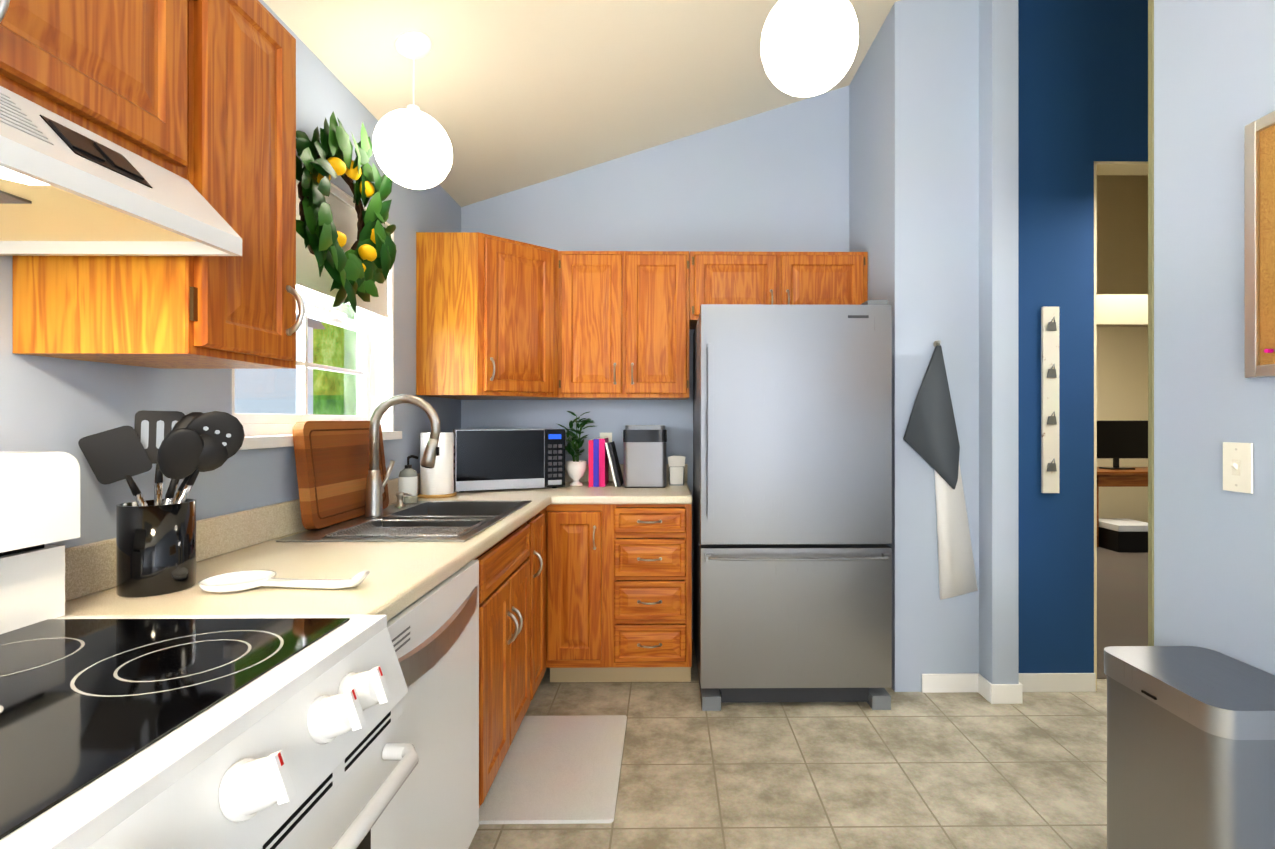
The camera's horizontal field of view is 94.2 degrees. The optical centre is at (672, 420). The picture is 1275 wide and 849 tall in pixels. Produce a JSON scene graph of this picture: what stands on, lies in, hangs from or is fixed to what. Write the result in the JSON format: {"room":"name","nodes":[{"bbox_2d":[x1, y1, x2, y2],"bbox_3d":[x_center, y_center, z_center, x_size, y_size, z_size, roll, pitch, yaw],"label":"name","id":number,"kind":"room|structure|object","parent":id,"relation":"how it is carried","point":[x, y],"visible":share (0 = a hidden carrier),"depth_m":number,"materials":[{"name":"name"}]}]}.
{"room":"kitchen","nodes":[
{"label":"kitchen","id":0,"kind":"room"},
{"bbox_2d":[0,0,460,547],"bbox_3d":[-1.250,0.005,0.323,0.160,2.484,6.410,0,0,-1],"label":"wall","id":1,"kind":"structure","parent":0,"point":[54,404],"depth_m":1.51,"materials":[{"name":"paint"}]},
{"bbox_2d":[0,86,241,255],"bbox_3d":[-0.961,-0.355,0.655,0.423,0.133,0.757,0,0,-1],"label":"range hood","id":2,"kind":"object","parent":1,"relation":"attached to","point":[68,188],"visible":1,"depth_m":0.87,"materials":[{"name":"white metal"}]},
{"bbox_2d":[0,0,304,368],"bbox_3d":[-0.990,-0.500,0.817,0.368,0.760,1.092,0,0,-1],"label":"upper cabinet","id":3,"kind":"object","parent":1,"relation":"attached to","point":[199,96],"visible":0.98,"depth_m":1.06,"materials":[{"name":"brown wood"}]},
{"bbox_2d":[65,473,419,601],"bbox_3d":[-1.177,0.297,2.201,0.024,0.100,2.332,0,0,-1],"label":"backsplash","id":4,"kind":"structure","parent":1,"relation":"attached to","point":[90,568],"depth_m":1.50,"materials":[{"name":"laminate"}]},
{"bbox_2d":[232,161,401,449],"bbox_3d":[-1.256,-0.377,2.063,0.177,0.912,1.010,0,0,-1],"label":"window","id":5,"kind":"structure","parent":1,"relation":"in","point":[343,370],"depth_m":2.19,"materials":[{"name":"white plastic"}]},
{"bbox_2d":[296,179,388,317],"bbox_3d":[-1.222,-0.627,2.064,0.040,0.378,0.910,0,0,-1],"label":"roller blind","id":6,"kind":"object","parent":5,"relation":"attached to","point":[345,221],"visible":0.12,"depth_m":2.11,"materials":[{"name":"white fabric"}]},
{"bbox_2d":[296,111,396,313],"bbox_3d":[-1.087,-0.675,1.967,0.140,0.650,0.603,0,0,-1],"label":"wreath","id":7,"kind":"object","parent":1,"relation":"hanging from","point":[363,264],"visible":1,"depth_m":1.91,"materials":[{"name":"green plant"}]},
{"bbox_2d":[263,0,899,206],"bbox_3d":[2.418,-2.445,2.284,7.560,2.564,10.250,0,0,-1],"label":"ceiling","id":8,"kind":"structure","parent":0,"point":[511,95],"depth_m":2.49,"materials":[{"name":"beige paint"}]},
{"bbox_2d":[372,31,452,189],"bbox_3d":[-0.900,-1.071,2.055,0.256,0.515,0.256,0,0,-1],"label":"light","id":9,"kind":"object","parent":8,"relation":"hanging from","point":[412,147],"visible":1,"depth_m":1.98,"materials":[{"name":"white glass"}]},
{"bbox_2d":[761,0,858,96],"bbox_3d":[0.365,-1.306,1.580,0.256,0.848,0.256,0,0,-1],"label":"pendant light","id":10,"kind":"object","parent":8,"relation":"hanging from","point":[808,48],"visible":1,"depth_m":1.50,"materials":[{"name":"white glass"}]},
{"bbox_2d":[461,86,848,638],"bbox_3d":[-0.115,-0.368,3.461,2.500,3.231,0.160,0,0,-1],"label":"wall","id":11,"kind":"structure","parent":0,"point":[775,180],"depth_m":3.38,"materials":[{"name":"paint"}]},
{"bbox_2d":[600,433,611,441],"bbox_3d":[-0.380,0.152,3.357,0.072,0.170,0.038,0,0,-1],"label":"electrical outlet plate","id":12,"kind":"object","parent":11,"relation":"attached to","point":[606,435],"visible":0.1,"depth_m":3.37,"materials":[{"name":"white plastic"}]},
{"bbox_2d":[565,464,686,481],"bbox_3d":[-0.543,0.297,3.364,1.258,0.100,0.020,0,0,-1],"label":"backsplash","id":13,"kind":"structure","parent":11,"relation":"attached to","point":[585,478],"depth_m":3.36,"materials":[{"name":"laminate"}]},
{"bbox_2d":[416,232,867,399],"bbox_3d":[-0.091,-0.500,3.071,2.216,0.760,0.617,0,0,-1],"label":"upper cabinet","id":14,"kind":"object","parent":11,"relation":"attached to","point":[499,318],"visible":0.9,"depth_m":3.05,"materials":[{"name":"brown wood"}]},
{"bbox_2d":[469,639,1106,848],"bbox_3d":[1.094,1.307,0.379,5.050,0.120,6.470,0,0,-1],"label":"floor","id":15,"kind":"structure","parent":0,"point":[960,770],"depth_m":2.09,"materials":[{"name":"beige tile"}]},
{"bbox_2d":[0,452,418,848],"bbox_3d":[-0.774,0.647,0.654,0.730,1.190,0.758,0,0,-1],"label":"range","id":16,"kind":"object","parent":15,"relation":"on","point":[205,732],"visible":1,"depth_m":0.77,"materials":[{"name":"white metal"}]},
{"bbox_2d":[387,560,478,848],"bbox_3d":[-0.834,0.815,1.347,0.616,0.853,0.608,0,0,-1],"label":"dishwasher","id":17,"kind":"object","parent":15,"relation":"on","point":[434,634],"visible":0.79,"depth_m":1.38,"materials":[{"name":"white metal"}]},
{"bbox_2d":[473,508,545,807],"bbox_3d":[-0.872,0.817,2.124,0.633,0.860,0.940,0,0,-1],"label":"base cabinet","id":18,"kind":"object","parent":15,"relation":"on","point":[512,617],"visible":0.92,"depth_m":1.96,"materials":[{"name":"brown wood"}]},
{"bbox_2d":[64,487,559,620],"bbox_3d":[-0.864,0.366,2.204,0.649,0.038,2.332,0,0,-1],"label":"countertop","id":19,"kind":"structure","parent":18,"relation":"on","point":[400,577],"depth_m":1.34,"materials":[{"name":"laminate"}]},
{"bbox_2d":[78,410,244,597],"bbox_3d":[-1.027,0.162,1.216,0.250,0.367,0.144,0,0,-1],"label":"utensil crock","id":20,"kind":"object","parent":19,"relation":"on","point":[156,546],"visible":1,"depth_m":1.19,"materials":[{"name":"black"}]},
{"bbox_2d":[198,570,369,592],"bbox_3d":[-0.802,0.329,1.235,0.338,0.036,0.132,0,0,-1],"label":"spoon rest","id":21,"kind":"object","parent":19,"relation":"on","point":[237,581],"visible":1,"depth_m":1.22,"materials":[{"name":"white ceramic"}]},
{"bbox_2d":[292,421,388,529],"bbox_3d":[-1.135,0.170,2.059,0.068,0.340,0.500,0,0,-1],"label":"cutting board","id":22,"kind":"object","parent":19,"relation":"on","point":[332,462],"visible":0.75,"depth_m":1.95,"materials":[{"name":"brown wood"}]},
{"bbox_2d":[365,394,440,517],"bbox_3d":[-0.960,0.123,2.145,0.265,0.435,0.138,0,0,-1],"label":"faucet","id":23,"kind":"object","parent":19,"relation":"on","point":[375,485],"visible":0.98,"depth_m":2.09,"materials":[{"name":"silver metal"}]},
{"bbox_2d":[276,500,530,541],"bbox_3d":[-0.867,0.436,2.107,0.537,0.205,0.840,0,0,-1],"label":"stainless steel sink","id":24,"kind":"object","parent":19,"relation":"in","point":[441,521],"visible":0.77,"depth_m":2.06,"materials":[{"name":"grey metal"}]},
{"bbox_2d":[395,492,411,507],"bbox_3d":[-1.064,0.312,2.340,0.067,0.058,0.040,0,0,-1],"label":"soap dispenser","id":25,"kind":"object","parent":24,"relation":"on","point":[399,495],"visible":1,"depth_m":2.33,"materials":[{"name":"silver metal"}]},
{"bbox_2d":[398,455,417,503],"bbox_3d":[-1.099,0.244,2.460,0.074,0.204,0.074,0,0,-1],"label":"soap bottle","id":26,"kind":"object","parent":19,"relation":"on","point":[408,479],"visible":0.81,"depth_m":2.43,"materials":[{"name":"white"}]},
{"bbox_2d":[418,432,456,497],"bbox_3d":[-1.082,0.183,2.720,0.168,0.327,0.168,0,0,-1],"label":"paper towel holder","id":27,"kind":"object","parent":19,"relation":"on","point":[437,481],"visible":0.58,"depth_m":2.67,"materials":[{"name":"white paper"}]},
{"bbox_2d":[453,428,564,491],"bbox_3d":[-0.853,0.195,3.072,0.530,0.302,0.307,0,0,-23],"label":"microwave","id":28,"kind":"object","parent":19,"relation":"on","point":[491,459],"visible":0.94,"depth_m":2.93,"materials":[{"name":"silver metal"}]},
{"bbox_2d":[479,715,626,823],"bbox_3d":[-0.411,1.240,2.152,0.450,0.011,0.650,0,0,-1],"label":"area rug","id":29,"kind":"object","parent":15,"relation":"on","point":[559,769],"visible":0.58,"depth_m":2.07,"materials":[{"name":"beige fabric"}]},
{"bbox_2d":[546,504,691,681],"bbox_3d":[-0.255,0.817,3.035,0.683,0.860,0.685,0,0,-1],"label":"base cabinet","id":30,"kind":"object","parent":15,"relation":"on","point":[618,592],"visible":1,"depth_m":2.73,"materials":[{"name":"brown wood"}]},
{"bbox_2d":[454,487,547,493],"bbox_3d":[-0.868,0.366,3.041,0.480,0.038,0.658,0,0,-1],"label":"countertop","id":31,"kind":"structure","parent":30,"relation":"on","point":[525,490],"depth_m":2.90,"materials":[{"name":"laminate"}]},
{"bbox_2d":[552,482,691,503],"bbox_3d":[-0.224,0.366,3.043,0.628,0.038,0.669,0,0,-1],"label":"countertop","id":32,"kind":"structure","parent":30,"relation":"on","point":[584,494],"depth_m":2.75,"materials":[{"name":"laminate"}]},
{"bbox_2d":[558,411,593,485],"bbox_3d":[-0.514,0.148,3.174,0.232,0.397,0.254,0,0,-1],"label":"potted plant","id":33,"kind":"object","parent":32,"relation":"on","point":[576,469],"visible":0.98,"depth_m":3.15,"materials":[{"name":"green plant"}]},
{"bbox_2d":[589,438,623,486],"bbox_3d":[-0.355,0.220,3.198,0.170,0.253,0.200,0,0,-1],"label":"cookbooks","id":34,"kind":"object","parent":32,"relation":"on","point":[602,451],"visible":0.98,"depth_m":3.10,"materials":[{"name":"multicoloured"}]},
{"bbox_2d":[623,425,666,487],"bbox_3d":[-0.144,0.185,3.196,0.227,0.322,0.294,0,0,-1],"label":"ice maker","id":35,"kind":"object","parent":32,"relation":"on","point":[644,456],"visible":1,"depth_m":3.05,"materials":[{"name":"silver metal"}]},
{"bbox_2d":[668,455,684,485],"bbox_3d":[0.023,0.267,3.182,0.097,0.159,0.050,0,0,-1],"label":"cup","id":36,"kind":"object","parent":32,"relation":"on","point":[676,464],"visible":1,"depth_m":3.17,"materials":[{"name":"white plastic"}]},
{"bbox_2d":[693,300,891,710],"bbox_3d":[0.531,0.362,2.922,0.824,1.769,0.872,0,0,-1],"label":"refrigerator","id":37,"kind":"object","parent":15,"relation":"on","point":[792,500],"visible":1,"depth_m":2.55,"materials":[{"name":"grey metal"}]},
{"bbox_2d":[1104,646,1274,848],"bbox_3d":[1.269,0.922,1.396,0.294,0.647,0.350,0,0,-1],"label":"trash can","id":38,"kind":"object","parent":15,"relation":"on","point":[1190,747],"visible":1,"depth_m":1.34,"materials":[{"name":"silver metal"}]},
{"bbox_2d":[849,0,920,691],"bbox_3d":[1.079,-0.368,3.057,0.120,3.231,0.674,0,0,-1],"label":"wall","id":39,"kind":"structure","parent":0,"point":[885,159],"depth_m":2.72,"materials":[{"name":"paint"}]},
{"bbox_2d":[979,0,1018,683],"bbox_3d":[1.472,-0.430,2.669,0.116,3.354,0.111,0,0,-1],"label":"wall","id":40,"kind":"structure","parent":0,"point":[998,362],"depth_m":2.61,"materials":[{"name":"paint"}]},
{"bbox_2d":[921,0,1147,691],"bbox_3d":[1.998,-0.641,2.790,1.710,3.777,0.120,0,0,-1],"label":"wall","id":41,"kind":"structure","parent":0,"point":[1056,269],"depth_m":2.73,"materials":[{"name":"paint"}]},
{"bbox_2d":[903,340,977,599],"bbox_3d":[1.227,0.224,2.700,0.343,1.186,0.038,0,0,-1],"label":"hanging towels","id":42,"kind":"object","parent":41,"relation":"hanging from","point":[931,437],"visible":0.98,"depth_m":2.70,"materials":[{"name":"grey fabric"}]},
{"bbox_2d":[1001,673,1095,695],"bbox_3d":[1.738,1.205,2.720,0.417,0.085,0.014,0,0,-1],"label":"baseboard","id":43,"kind":"structure","parent":41,"relation":"attached to","point":[1028,682],"depth_m":2.72,"materials":[{"name":"white wood"}]},
{"bbox_2d":[1041,307,1058,492],"bbox_3d":[1.737,-0.096,2.707,0.076,0.856,0.036,0,0,-1],"label":"rail","id":44,"kind":"object","parent":41,"relation":"attached to","point":[1049,399],"visible":1,"depth_m":2.71,"materials":[{"name":"white wood"}]},
{"bbox_2d":[1094,161,1147,690],"bbox_3d":[2.400,0.025,2.795,0.908,2.445,0.122,0,0,-1],"label":"trim","id":45,"kind":"structure","parent":41,"relation":"attached to","point":[1119,168],"depth_m":2.73,"materials":[{"name":"beige paint"}]},
{"bbox_2d":[1097,522,1147,678],"bbox_3d":[3.647,1.306,5.148,5.040,0.124,4.549,0,0,-1],"label":"floor","id":46,"kind":"structure","parent":0,"point":[1122,598],"depth_m":4.09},
{"bbox_2d":[1097,467,1147,546],"bbox_3d":[4.756,0.871,6.085,1.300,0.746,0.600,0,0,-1],"label":"desk","id":47,"kind":"object","parent":46,"relation":"on","point":[1137,477],"visible":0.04,"depth_m":5.81,"materials":[{"name":"brown wood"}]},
{"bbox_2d":[1097,421,1147,469],"bbox_3d":[4.581,0.247,6.093,0.650,0.499,0.160,0,0,-1],"label":"monitor","id":48,"kind":"object","parent":47,"relation":"on","point":[1116,440],"visible":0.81,"depth_m":6.08,"materials":[{"name":"black plastic"}]},
{"bbox_2d":[1099,518,1147,551],"bbox_3d":[4.410,1.115,5.781,0.400,0.256,0.400,0,0,-1],"label":"ottoman","id":49,"kind":"object","parent":46,"relation":"on","point":[1122,535],"visible":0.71,"depth_m":5.58,"materials":[{"name":"black plastic"}]},
{"bbox_2d":[1097,175,1147,521],"bbox_3d":[3.623,-1.174,7.283,5.040,4.844,0.120,0,0,-1],"label":"wall","id":50,"kind":"structure","parent":0,"point":[1122,268],"depth_m":7.24,"materials":[{"name":"beige paint"}]},
{"bbox_2d":[1097,294,1147,326],"bbox_3d":[3.618,-0.927,4.982,4.700,0.250,0.120,0,0,-1],"label":"soffit beam","id":51,"kind":"structure","parent":0,"point":[1122,310],"depth_m":4.92,"materials":[{"name":"beige paint"}]},
{"bbox_2d":[1154,0,1274,674],"bbox_3d":[1.509,-0.431,-0.551,0.120,3.356,4.600,0,0,-1],"label":"wall","id":52,"kind":"structure","parent":0,"point":[1214,541],"depth_m":1.57,"materials":[{"name":"paint"}]},
{"bbox_2d":[1148,0,1153,645],"bbox_3d":[1.483,-0.377,1.756,0.130,3.247,0.014,0,0,-1],"label":"trim","id":53,"kind":"structure","parent":52,"relation":"attached to","point":[1150,322],"depth_m":1.75,"materials":[{"name":"yellow"}]},
{"bbox_2d":[1223,442,1252,493],"bbox_3d":[1.415,0.117,1.487,0.018,0.124,0.074,0,0,-1],"label":"switch plate","id":54,"kind":"object","parent":52,"relation":"attached to","point":[1237,467],"visible":1,"depth_m":1.48,"materials":[{"name":"white plastic"}]},
{"bbox_2d":[1244,111,1274,377],"bbox_3d":[1.419,-0.415,0.986,0.022,0.620,0.937,0,0,-1],"label":"bulletin board","id":55,"kind":"object","parent":52,"relation":"attached to","point":[1259,210],"visible":0.98,"depth_m":1.42,"materials":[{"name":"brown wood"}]}
]}

